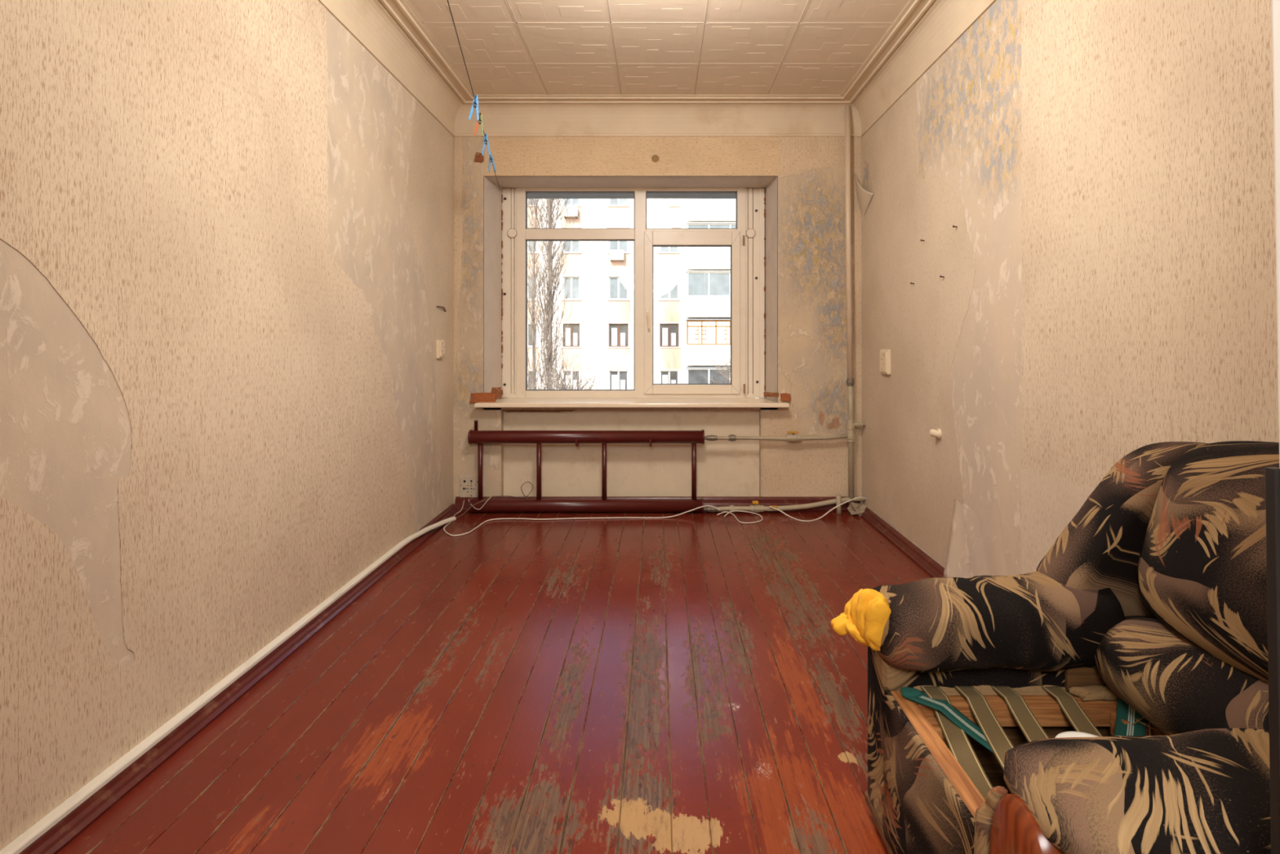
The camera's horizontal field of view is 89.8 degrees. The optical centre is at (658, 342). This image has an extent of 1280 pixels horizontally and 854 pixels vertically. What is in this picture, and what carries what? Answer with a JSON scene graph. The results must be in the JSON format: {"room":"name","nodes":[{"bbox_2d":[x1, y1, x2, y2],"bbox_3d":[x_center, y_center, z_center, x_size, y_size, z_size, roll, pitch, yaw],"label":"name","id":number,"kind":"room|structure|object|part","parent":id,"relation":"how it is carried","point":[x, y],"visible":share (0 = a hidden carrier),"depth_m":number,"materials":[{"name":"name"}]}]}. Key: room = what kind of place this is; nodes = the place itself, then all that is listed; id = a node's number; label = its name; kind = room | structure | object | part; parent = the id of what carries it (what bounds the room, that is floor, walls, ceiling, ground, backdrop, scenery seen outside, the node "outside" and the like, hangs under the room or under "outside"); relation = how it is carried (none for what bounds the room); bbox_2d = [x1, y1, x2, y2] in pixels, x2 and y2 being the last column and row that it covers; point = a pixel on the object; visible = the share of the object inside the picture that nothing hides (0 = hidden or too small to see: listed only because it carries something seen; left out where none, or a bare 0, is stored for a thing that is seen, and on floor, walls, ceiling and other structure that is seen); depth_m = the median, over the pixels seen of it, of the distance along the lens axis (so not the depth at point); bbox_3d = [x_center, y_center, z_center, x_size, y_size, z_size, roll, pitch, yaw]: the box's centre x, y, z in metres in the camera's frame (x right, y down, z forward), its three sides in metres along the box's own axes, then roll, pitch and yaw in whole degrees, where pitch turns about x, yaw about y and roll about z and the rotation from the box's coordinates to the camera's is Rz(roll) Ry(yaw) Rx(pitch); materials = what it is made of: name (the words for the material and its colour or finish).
{"room":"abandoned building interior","nodes":[
{"label":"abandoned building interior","id":0,"kind":"room"},
{"bbox_2d":[0,0,453,850],"bbox_3d":[-1.556,-0.250,1.700,0.302,3.200,6.600,0,0,0],"label":"wall","id":1,"kind":"structure","parent":0,"point":[226,226],"depth_m":1.92,"materials":[{"name":"paint"}]},
{"bbox_2d":[19,503,459,853],"bbox_3d":[-1.380,1.125,2.520,0.054,0.050,3.720,0,0,0],"label":"baseboard","id":2,"kind":"structure","parent":1,"relation":"attached to","point":[73,824],"depth_m":1.90,"materials":[{"name":"paint"}]},
{"bbox_2d":[0,516,456,853],"bbox_3d":[-1.385,1.102,2.381,0.109,0.036,3.362,0,0,2],"label":"pipe","id":3,"kind":"object","parent":2,"relation":"on","point":[47,822],"visible":1,"depth_m":1.84,"materials":[{"name":"white plastic"}]},
{"bbox_2d":[318,0,475,136],"bbox_3d":[-1.303,-1.524,2.530,0.208,0.223,3.740,0,0,0],"label":"trim","id":4,"kind":"structure","parent":1,"relation":"attached to","point":[389,30],"depth_m":3.40,"materials":[{"name":"beige paint"}]},
{"bbox_2d":[435,339,444,358],"bbox_3d":[-1.391,0.042,4.102,0.031,0.118,0.098,0,0,0],"label":"wall socket","id":5,"kind":"object","parent":1,"relation":"attached to","point":[440,344],"visible":1,"depth_m":4.06,"materials":[{"name":"beige plastic"}]},
{"bbox_2d":[57,511,937,853],"bbox_3d":[-0.006,1.250,1.650,3.401,0.200,6.700,0,0,0],"label":"floor","id":6,"kind":"structure","parent":0,"point":[685,683],"depth_m":2.01,"materials":[{"name":"red paint"}]},
{"bbox_2d":[456,481,533,518],"bbox_3d":[-1.120,1.033,4.255,0.555,0.178,0.153,0,0,-37],"label":"wire","id":7,"kind":"object","parent":6,"relation":"on","point":[526,482],"visible":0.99,"depth_m":4.36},
{"bbox_2d":[443,505,719,536],"bbox_3d":[-0.476,1.117,4.175,1.756,0.068,0.306,0,0,-16],"label":"cable","id":8,"kind":"object","parent":6,"relation":"on","point":[447,533],"visible":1,"depth_m":4.18,"materials":[{"name":"plastic"}]},
{"bbox_2d":[716,510,762,523],"bbox_3d":[0.533,1.131,4.179,0.294,0.038,0.211,0,0,0],"label":"cable","id":9,"kind":"object","parent":6,"relation":"on","point":[733,510],"visible":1,"depth_m":4.25,"materials":[{"name":"white plastic"}]},
{"bbox_2d":[768,496,867,521],"bbox_3d":[1.065,1.088,4.204,0.655,0.132,0.171,0,0,0],"label":"cable","id":10,"kind":"object","parent":6,"relation":"on","point":[828,512],"visible":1,"depth_m":4.21,"materials":[{"name":"white plastic"}]},
{"bbox_2d":[848,502,866,515],"bbox_3d":[1.334,1.117,4.295,0.123,0.084,0.110,0,0,0],"label":"chunk","id":11,"kind":"object","parent":6,"relation":"on","point":[855,509],"visible":0.88,"depth_m":4.26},
{"bbox_2d":[864,439,1279,853],"bbox_3d":[0.915,0.668,1.157,0.920,0.963,0.874,0,0,0],"label":"armchair","id":12,"kind":"object","parent":6,"relation":"on","point":[1142,628],"visible":1,"depth_m":1.26,"materials":[{"name":"black fabric"}]},
{"bbox_2d":[831,588,888,651],"bbox_3d":[0.470,0.632,1.483,0.116,0.138,0.146,0,0,0],"label":"cloth","id":13,"kind":"object","parent":12,"relation":"on","point":[861,618],"visible":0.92,"depth_m":1.46,"materials":[{"name":"yellow fabric"}]},
{"bbox_3d":[0.532,0.793,1.183,0.041,0.043,0.485,0,0,0],"label":"rail","id":14,"kind":"part","parent":12,"relation":"part of","materials":[{"name":"brown wood"}]},
{"bbox_3d":[0.876,0.887,1.495,0.747,0.435,0.140,0,0,0],"label":"panel","id":15,"kind":"part","parent":12,"relation":"part of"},
{"bbox_3d":[0.751,0.634,1.476,0.546,0.199,0.230,0,0,0],"label":"armrest","id":16,"kind":"part","parent":12,"relation":"part of","materials":[{"name":"black fabric"}]},
{"bbox_3d":[0.828,0.798,1.402,0.545,0.048,0.060,0,0,0],"label":"rail","id":17,"kind":"part","parent":12,"relation":"part of","materials":[{"name":"brown wood"}]},
{"bbox_2d":[1054,731,1101,737],"bbox_3d":[0.815,0.775,1.205,0.124,0.016,0.124,0,0,0],"label":"saucer","id":18,"kind":"object","parent":12,"relation":"on","point":[1066,734],"visible":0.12,"depth_m":1.26,"materials":[{"name":"white ceramic"}]},
{"bbox_3d":[0.773,0.639,0.855,0.587,0.199,0.251,0,0,0],"label":"armrest","id":19,"kind":"part","parent":12,"relation":"part of","materials":[{"name":"black fabric"}]},
{"bbox_3d":[1.048,0.798,1.192,0.055,0.044,0.356,0,0,0],"label":"rail","id":20,"kind":"part","parent":12,"relation":"part of","materials":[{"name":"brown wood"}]},
{"bbox_2d":[1137,441,1279,684],"bbox_3d":[1.158,0.406,1.191,0.299,0.439,0.534,0,0,0],"label":"cushion","id":21,"kind":"object","parent":12,"relation":"on","point":[1202,565],"depth_m":1.22,"materials":[{"name":"black fabric"}]},
{"bbox_2d":[453,136,862,503],"bbox_3d":[-0.006,-0.240,4.687,2.801,2.780,0.626,0,0,0],"label":"wall","id":22,"kind":"structure","parent":0,"point":[802,178],"depth_m":4.40,"materials":[{"name":"paint"}]},
{"bbox_2d":[459,475,477,497],"bbox_3d":[-1.297,0.985,4.394,0.123,0.146,0.016,0,0,0],"label":"wall plate","id":23,"kind":"object","parent":22,"relation":"attached to","point":[468,484],"visible":0.85,"depth_m":4.39,"materials":[{"name":"white plastic"}]},
{"bbox_2d":[447,0,500,190],"bbox_3d":[-0.794,-1.108,2.686,0.009,0.004,4.118,0,0,-10],"label":"clothesline","id":24,"kind":"object","parent":22,"relation":"attached to","point":[447,0],"visible":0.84,"depth_m":2.53,"materials":[{"name":"fabric"}]},
{"bbox_2d":[468,94,479,121],"bbox_3d":[-0.853,-1.081,2.959,0.046,0.120,0.020,0,0,0],"label":"peg","id":25,"kind":"object","parent":24,"relation":"attached to","point":[473,107],"visible":0.98,"depth_m":2.95,"materials":[{"name":"blue plastic"}]},
{"bbox_3d":[-0.837,-1.081,2.959,0.015,0.119,0.013,0,0,0],"label":"leg","id":26,"kind":"part","parent":25,"relation":"part of","materials":[{"name":"blue plastic"}]},
{"bbox_2d":[473,111,483,137],"bbox_3d":[-0.892,-1.081,3.183,0.046,0.119,0.020,0,0,0],"label":"peg","id":27,"kind":"object","parent":24,"relation":"attached to","point":[480,113],"visible":0.91,"depth_m":3.18,"materials":[{"name":"orange plastic"}]},
{"bbox_3d":[-0.878,-1.081,3.183,0.017,0.119,0.013,0,0,0],"label":"leg","id":28,"kind":"part","parent":27,"relation":"part of","materials":[{"name":"green plastic"}]},
{"bbox_2d":[481,133,490,155],"bbox_3d":[-0.941,-1.082,3.506,0.046,0.118,0.020,0,0,0],"label":"peg","id":29,"kind":"object","parent":24,"relation":"attached to","point":[486,134],"visible":0.99,"depth_m":3.50,"materials":[{"name":"blue plastic"}]},
{"bbox_3d":[-0.952,-1.082,3.506,0.026,0.118,0.013,0,0,0],"label":"leg","id":30,"kind":"part","parent":29,"relation":"part of","materials":[{"name":"blue plastic"}]},
{"bbox_3d":[-0.933,-1.082,3.506,0.031,0.118,0.013,0,0,0],"label":"leg","id":31,"kind":"part","parent":29,"relation":"part of","materials":[{"name":"blue plastic"}]},
{"bbox_2d":[488,152,496,172],"bbox_3d":[-0.998,-1.081,3.851,0.046,0.119,0.020,0,0,0],"label":"peg","id":32,"kind":"object","parent":24,"relation":"attached to","point":[490,157],"visible":0.9,"depth_m":3.84,"materials":[{"name":"blue plastic"}]},
{"bbox_3d":[-1.012,-1.081,3.851,0.017,0.119,0.013,0,0,0],"label":"leg","id":33,"kind":"part","parent":32,"relation":"part of","materials":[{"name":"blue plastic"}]},
{"bbox_3d":[-0.994,-1.083,3.851,0.039,0.116,0.013,0,0,0],"label":"leg","id":34,"kind":"part","parent":32,"relation":"part of","materials":[{"name":"blue plastic"}]},
{"bbox_2d":[474,151,484,164],"bbox_3d":[-1.232,-1.268,4.398,0.069,0.085,0.019,0,0,0],"label":"plug","id":35,"kind":"object","parent":22,"relation":"attached to","point":[478,157],"visible":0.94,"depth_m":4.39,"materials":[{"name":"wood"}]},
{"bbox_2d":[467,420,704,512],"bbox_3d":[-0.484,0.836,4.375,1.580,0.623,0.190,0,0,0],"label":"radiator","id":36,"kind":"object","parent":22,"relation":"attached to","point":[479,437],"visible":0.99,"depth_m":4.30,"materials":[{"name":"metal"}]},
{"bbox_2d":[474,420,478,431],"bbox_3d":[-1.233,0.566,4.335,0.027,0.082,0.027,0,0,0],"label":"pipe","id":37,"kind":"object","parent":36,"relation":"attached to","point":[475,421],"depth_m":4.32,"materials":[{"name":"metal"}]},
{"bbox_2d":[468,496,491,509],"bbox_3d":[-1.226,1.071,4.307,0.190,0.077,0.090,0,0,24],"label":"lead","id":38,"kind":"object","parent":36,"relation":"hanging from","point":[491,496],"visible":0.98,"depth_m":4.26,"materials":[{"name":"white plastic"}]},
{"bbox_2d":[527,193,735,198],"bbox_3d":[-0.183,-1.256,4.930,2.338,0.262,0.180,0,0,0],"label":"trim","id":39,"kind":"structure","parent":22,"relation":"attached to","point":[529,195],"depth_m":4.92,"materials":[{"name":"paint"}]},
{"bbox_3d":[-0.190,0.807,4.466,1.777,0.685,0.009,0,0,0],"label":"niche panel","id":40,"kind":"part","parent":22,"relation":"part of","materials":[{"name":"paint"}]},
{"bbox_2d":[474,398,789,407],"bbox_3d":[-0.181,0.421,4.499,2.112,0.030,0.398,0,0,0],"label":"windowsill","id":41,"kind":"structure","parent":22,"relation":"attached to","point":[502,402],"depth_m":4.33,"materials":[{"name":"white plastic"}]},
{"bbox_2d":[501,187,765,398],"bbox_3d":[-0.185,-0.366,4.707,1.937,1.552,0.145,0,0,0],"label":"window","id":42,"kind":"structure","parent":22,"relation":"in","point":[746,242],"depth_m":4.70,"materials":[{"name":"beige plastic"}]},
{"bbox_3d":[-1.116,-0.364,4.743,0.066,1.537,0.074,0,0,0],"label":"post","id":43,"kind":"part","parent":42,"relation":"part of","materials":[{"name":"beige plastic"}]},
{"bbox_3d":[-0.200,0.381,4.735,1.552,0.059,0.070,0,0,0],"label":"frame rail","id":44,"kind":"part","parent":42,"relation":"part of","materials":[{"name":"beige plastic"}]},
{"bbox_3d":[-0.200,-1.126,4.735,1.552,0.032,0.070,0,0,0],"label":"frame rail","id":45,"kind":"part","parent":42,"relation":"part of","materials":[{"name":"beige plastic"}]},
{"bbox_3d":[-0.077,-0.174,4.661,0.026,0.150,0.050,0,0,-9],"label":"handle","id":46,"kind":"part","parent":42,"relation":"part of","materials":[{"name":"white plastic"}]},
{"bbox_3d":[0.244,-0.220,4.717,0.703,1.191,0.066,0,0,0],"label":"sash frame","id":47,"kind":"part","parent":42,"relation":"part of","materials":[{"name":"beige plastic"}]},
{"bbox_3d":[0.647,-0.364,4.743,0.015,1.537,0.074,0,0,0],"label":"post","id":48,"kind":"part","parent":42,"relation":"part of","materials":[{"name":"beige plastic"}]},
{"bbox_3d":[0.735,-0.364,4.743,0.083,1.537,0.074,0,0,0],"label":"post","id":49,"kind":"part","parent":42,"relation":"part of","materials":[{"name":"beige plastic"}]},
{"bbox_3d":[0.758,-0.364,4.728,0.037,1.537,0.064,0,0,0],"label":"post","id":50,"kind":"part","parent":42,"relation":"part of","materials":[{"name":"beige plastic"}]},
{"bbox_2d":[651,154,658,162],"bbox_3d":[-0.023,-1.261,4.396,0.054,0.054,0.011,0,0,0],"label":"plug","id":51,"kind":"object","parent":22,"relation":"attached to","point":[655,158],"visible":1,"depth_m":4.39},
{"bbox_2d":[453,93,861,136],"bbox_3d":[-0.006,-1.524,4.296,2.801,0.223,0.208,0,0,0],"label":"trim","id":52,"kind":"structure","parent":22,"relation":"attached to","point":[503,115],"depth_m":4.37,"materials":[{"name":"beige paint"}]},
{"bbox_2d":[454,496,860,511],"bbox_3d":[-0.006,1.103,4.378,2.761,0.095,0.043,0,0,0],"label":"baseboard","id":53,"kind":"structure","parent":22,"relation":"attached to","point":[718,501],"depth_m":4.38,"materials":[{"name":"paint"}]},
{"bbox_2d":[703,104,865,514],"bbox_3d":[0.842,-0.237,4.339,1.146,2.776,0.080,0,0,0],"label":"pipes","id":54,"kind":"object","parent":22,"relation":"attached to","point":[851,425],"visible":0.97,"depth_m":4.32,"materials":[{"name":"beige metal"}]},
{"bbox_3d":[0.653,1.080,4.335,0.042,0.022,0.028,0,0,0],"label":"valve handle","id":55,"kind":"part","parent":54,"relation":"part of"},
{"bbox_3d":[0.905,0.605,4.335,0.076,0.010,0.024,0,0,0],"label":"valve handle","id":56,"kind":"part","parent":54,"relation":"part of","materials":[{"name":"metal"}]},
{"bbox_2d":[404,0,910,94],"bbox_3d":[-0.006,-1.734,1.700,3.401,0.231,6.600,0,0,0],"label":"ceiling","id":57,"kind":"structure","parent":0,"point":[508,46],"depth_m":3.47,"materials":[{"name":"tile"}]},
{"bbox_2d":[854,0,1279,581],"bbox_3d":[1.512,-0.250,1.700,0.364,3.200,6.600,0,0,0],"label":"wall","id":58,"kind":"structure","parent":0,"point":[1104,170],"depth_m":2.22,"materials":[{"name":"paint"}]},
{"bbox_2d":[880,349,890,374],"bbox_3d":[1.378,0.117,3.912,0.031,0.150,0.131,0,0,0],"label":"wall switch","id":59,"kind":"object","parent":58,"relation":"attached to","point":[885,354],"visible":1,"depth_m":3.86,"materials":[{"name":"beige plastic"}]},
{"bbox_2d":[860,502,949,582],"bbox_3d":[1.367,1.125,2.530,0.054,0.050,3.740,0,0,0],"label":"baseboard","id":60,"kind":"structure","parent":58,"relation":"attached to","point":[929,565],"depth_m":3.52,"materials":[{"name":"paint"}]},
{"bbox_2d":[840,0,996,136],"bbox_3d":[1.290,-1.524,2.530,0.208,0.223,3.740,0,0,0],"label":"trim","id":61,"kind":"structure","parent":58,"relation":"attached to","point":[924,30],"depth_m":3.40,"materials":[{"name":"beige paint"}]},
{"bbox_2d":[928,428,942,439],"bbox_3d":[1.372,0.453,3.182,0.054,0.052,0.054,0,0,0],"label":"wall fitting","id":62,"kind":"object","parent":58,"relation":"attached to","point":[938,433],"visible":1,"depth_m":3.17,"materials":[{"name":"paint"}]},
{"bbox_3d":[-0.007,-0.240,0.590,2.801,2.780,0.140,0,0,0],"label":"wall","id":63,"kind":"structure","parent":0,"visible":0},
{"bbox_2d":[1265,466,1279,853],"bbox_3d":[0.658,0.641,0.677,0.028,1.018,0.011,0,0,0],"label":"strip","id":64,"kind":"object","parent":63,"relation":"attached to","point":[1272,474],"visible":1,"depth_m":0.68,"materials":[{"name":"black paint"}]},
{"bbox_2d":[1271,0,1279,468],"bbox_3d":[0.686,0.090,0.588,0.108,2.120,0.175,0,0,0],"label":"trim","id":65,"kind":"structure","parent":63,"relation":"attached to","point":[1275,3],"depth_m":0.67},
{"label":"outside","id":66,"kind":"structure","parent":0,"visible":0},
{"bbox_3d":[0.000,8.250,33.000,120.000,0.200,54.000,0,0,0],"label":"ground","id":67,"kind":"structure","parent":66,"visible":0},
{"bbox_2d":[527,198,594,389],"bbox_3d":[-3.788,-3.942,23.199,3.289,24.189,3.995,0,0,12],"label":"poplar","id":68,"kind":"object","parent":67,"relation":"on","point":[548,309],"visible":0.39,"depth_m":22.84,"materials":[{"name":"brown plant"}]},
{"bbox_2d":[527,198,598,389],"bbox_3d":[-4.966,-2.798,26.669,4.100,21.897,3.912,0,0,22],"label":"poplar","id":69,"kind":"object","parent":67,"relation":"on","point":[533,373],"visible":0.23,"depth_m":26.96,"materials":[{"name":"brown plant"}]},
{"bbox_2d":[527,340,616,389],"bbox_3d":[-2.465,4.020,20.275,4.238,8.281,3.341,0,0,-8],"label":"tree","id":70,"kind":"object","parent":67,"relation":"on","point":[556,380],"visible":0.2,"depth_m":19.81,"materials":[{"name":"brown plant"}]},
{"bbox_2d":[527,198,758,398],"bbox_3d":[-2.000,-1.600,37.640,28.000,19.500,1.520,0,0,0],"label":"apartment building","id":71,"kind":"structure","parent":67,"relation":"on","point":[691,285],"depth_m":37.97,"materials":[{"name":"white paint"}]},
{"bbox_3d":[-7.800,-6.016,38.140,1.060,1.240,0.020,0,0,0],"label":"pane","id":72,"kind":"part","parent":71,"relation":"part of","materials":[{"name":"glass"}]},
{"bbox_3d":[-7.800,-3.233,38.140,1.060,1.240,0.020,0,0,0],"label":"pane","id":73,"kind":"part","parent":71,"relation":"part of","materials":[{"name":"white glass"}]},
{"bbox_3d":[-7.800,-0.450,38.140,1.060,1.240,0.020,0,0,0],"label":"pane","id":74,"kind":"part","parent":71,"relation":"part of","materials":[{"name":"glass"}]},
{"bbox_3d":[-7.800,2.333,38.140,1.060,1.240,0.020,0,0,0],"label":"pane","id":75,"kind":"part","parent":71,"relation":"part of","materials":[{"name":"glass"}]},
{"bbox_2d":[563,206,577,218],"bbox_3d":[-5.181,-7.659,37.779,0.840,0.650,0.442,0,0,0],"label":"air conditioner","id":76,"kind":"object","parent":71,"relation":"attached to","point":[570,210],"visible":0.88,"depth_m":37.58,"materials":[{"name":"white metal"}]},
{"bbox_3d":[-5.170,-8.799,38.140,0.860,1.240,0.020,0,0,0],"label":"pane","id":77,"kind":"part","parent":71,"relation":"part of","materials":[{"name":"white glass"}]},
{"bbox_3d":[-5.170,-6.016,38.140,0.860,1.240,0.020,0,0,0],"label":"pane","id":78,"kind":"part","parent":71,"relation":"part of","materials":[{"name":"glass"}]},
{"bbox_3d":[-5.170,-3.233,38.140,0.860,1.240,0.020,0,0,0],"label":"pane","id":79,"kind":"part","parent":71,"relation":"part of","materials":[{"name":"glass"}]},
{"bbox_3d":[-5.170,-0.450,38.140,0.860,1.240,0.020,0,0,0],"label":"pane","id":80,"kind":"part","parent":71,"relation":"part of","materials":[{"name":"white glass"}]},
{"bbox_2d":[565,328,577,345],"bbox_3d":[-5.180,-0.350,38.124,0.700,1.040,0.009,0,0,0],"label":"curtain","id":81,"kind":"object","parent":71,"relation":"hanging from","point":[573,335],"depth_m":38.12,"materials":[{"name":"white fabric"}]},
{"bbox_3d":[-5.170,2.333,38.140,0.860,1.240,0.020,0,0,0],"label":"pane","id":82,"kind":"part","parent":71,"relation":"part of","materials":[{"name":"white glass"}]},
{"bbox_2d":[565,374,577,389],"bbox_3d":[-5.180,2.433,38.124,0.700,1.040,0.009,0,0,0],"label":"curtain","id":83,"kind":"object","parent":71,"relation":"hanging from","point":[574,377],"depth_m":38.12,"materials":[{"name":"white fabric"}]},
{"bbox_2d":[609,249,624,262],"bbox_3d":[-2.453,-5.107,37.779,0.840,0.650,0.442,0,0,0],"label":"air conditioner","id":84,"kind":"object","parent":71,"relation":"attached to","point":[615,255],"visible":1,"depth_m":37.58,"materials":[{"name":"white metal"}]},
{"bbox_3d":[-2.380,-8.799,38.140,1.010,1.240,0.020,0,0,0],"label":"pane","id":85,"kind":"part","parent":71,"relation":"part of","materials":[{"name":"white glass"}]},
{"bbox_3d":[-2.380,-6.016,38.140,1.010,1.240,0.020,0,0,0],"label":"pane","id":86,"kind":"part","parent":71,"relation":"part of","materials":[{"name":"white glass"}]},
{"bbox_3d":[-2.380,-3.233,38.140,1.010,1.240,0.020,0,0,0],"label":"pane","id":87,"kind":"part","parent":71,"relation":"part of","materials":[{"name":"white glass"}]},
{"bbox_3d":[-2.380,-0.450,38.140,1.010,1.240,0.020,0,0,0],"label":"pane","id":88,"kind":"part","parent":71,"relation":"part of","materials":[{"name":"white glass"}]},
{"bbox_2d":[611,328,625,345],"bbox_3d":[-2.392,-0.350,38.124,0.805,1.040,0.009,0,0,0],"label":"curtain","id":89,"kind":"object","parent":71,"relation":"hanging from","point":[618,335],"depth_m":38.12,"materials":[{"name":"white fabric"}]},
{"bbox_3d":[-2.380,2.333,38.140,1.010,1.240,0.020,0,0,0],"label":"pane","id":90,"kind":"part","parent":71,"relation":"part of","materials":[{"name":"white glass"}]},
{"bbox_2d":[611,374,625,389],"bbox_3d":[-2.392,2.433,38.124,0.805,1.040,0.009,0,0,0],"label":"curtain","id":91,"kind":"object","parent":71,"relation":"hanging from","point":[618,381],"depth_m":38.12,"materials":[{"name":"white fabric"}]},
{"bbox_3d":[0.630,-8.799,38.140,0.980,1.240,0.020,0,0,0],"label":"pane","id":92,"kind":"part","parent":71,"relation":"part of","materials":[{"name":"white glass"}]},
{"bbox_3d":[0.630,-6.016,38.140,0.980,1.240,0.020,0,0,0],"label":"pane","id":93,"kind":"part","parent":71,"relation":"part of","materials":[{"name":"white glass"}]},
{"bbox_3d":[0.630,-3.233,38.140,0.980,1.240,0.020,0,0,0],"label":"pane","id":94,"kind":"part","parent":71,"relation":"part of","materials":[{"name":"white glass"}]},
{"bbox_3d":[0.630,-0.450,38.140,0.980,1.240,0.020,0,0,0],"label":"pane","id":95,"kind":"part","parent":71,"relation":"part of","materials":[{"name":"white glass"}]},
{"bbox_2d":[662,328,675,345],"bbox_3d":[0.619,-0.350,38.124,0.784,1.040,0.009,0,0,0],"label":"window","id":96,"kind":"structure","parent":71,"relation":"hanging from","point":[668,334],"depth_m":38.12,"materials":[{"name":"white glass"}]},
{"bbox_3d":[0.630,2.333,38.140,0.980,1.240,0.020,0,0,0],"label":"pane","id":97,"kind":"part","parent":71,"relation":"part of","materials":[{"name":"white glass"}]},
{"bbox_2d":[662,374,675,383],"bbox_3d":[0.619,2.433,38.124,0.784,1.040,0.009,0,0,0],"label":"curtain","id":98,"kind":"object","parent":71,"relation":"hanging from","point":[667,379],"depth_m":38.12,"materials":[{"name":"white fabric"}]},
{"bbox_3d":[4.130,-3.368,37.040,5.020,1.450,0.080,0,0,0],"label":"balcony frame","id":99,"kind":"part","parent":71,"relation":"part of","materials":[{"name":"white glass"}]},
{"bbox_3d":[4.130,-0.585,37.040,5.020,1.450,0.080,0,0,0],"label":"balcony frame","id":100,"kind":"part","parent":71,"relation":"part of","materials":[{"name":"orange wood"}]},
{"bbox_3d":[4.130,2.198,37.040,5.020,1.450,0.080,0,0,0],"label":"balcony frame","id":101,"kind":"part","parent":71,"relation":"part of","materials":[{"name":"grey glass"}]},
{"bbox_3d":[4.130,-8.934,37.040,5.020,1.450,0.080,0,0,0],"label":"balcony frame","id":102,"kind":"part","parent":71,"relation":"part of","materials":[{"name":"white"}]},
{"bbox_3d":[4.130,-6.151,37.040,5.020,1.450,0.080,0,0,0],"label":"balcony frame","id":103,"kind":"part","parent":71,"relation":"part of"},
{"bbox_2d":[703,349,759,398],"bbox_3d":[3.366,3.975,23.856,3.952,8.358,3.614,0,0,-25],"label":"tree","id":104,"kind":"object","parent":67,"relation":"on","point":[727,359],"visible":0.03,"depth_m":24.13,"materials":[{"name":"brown plant"}]}
]}

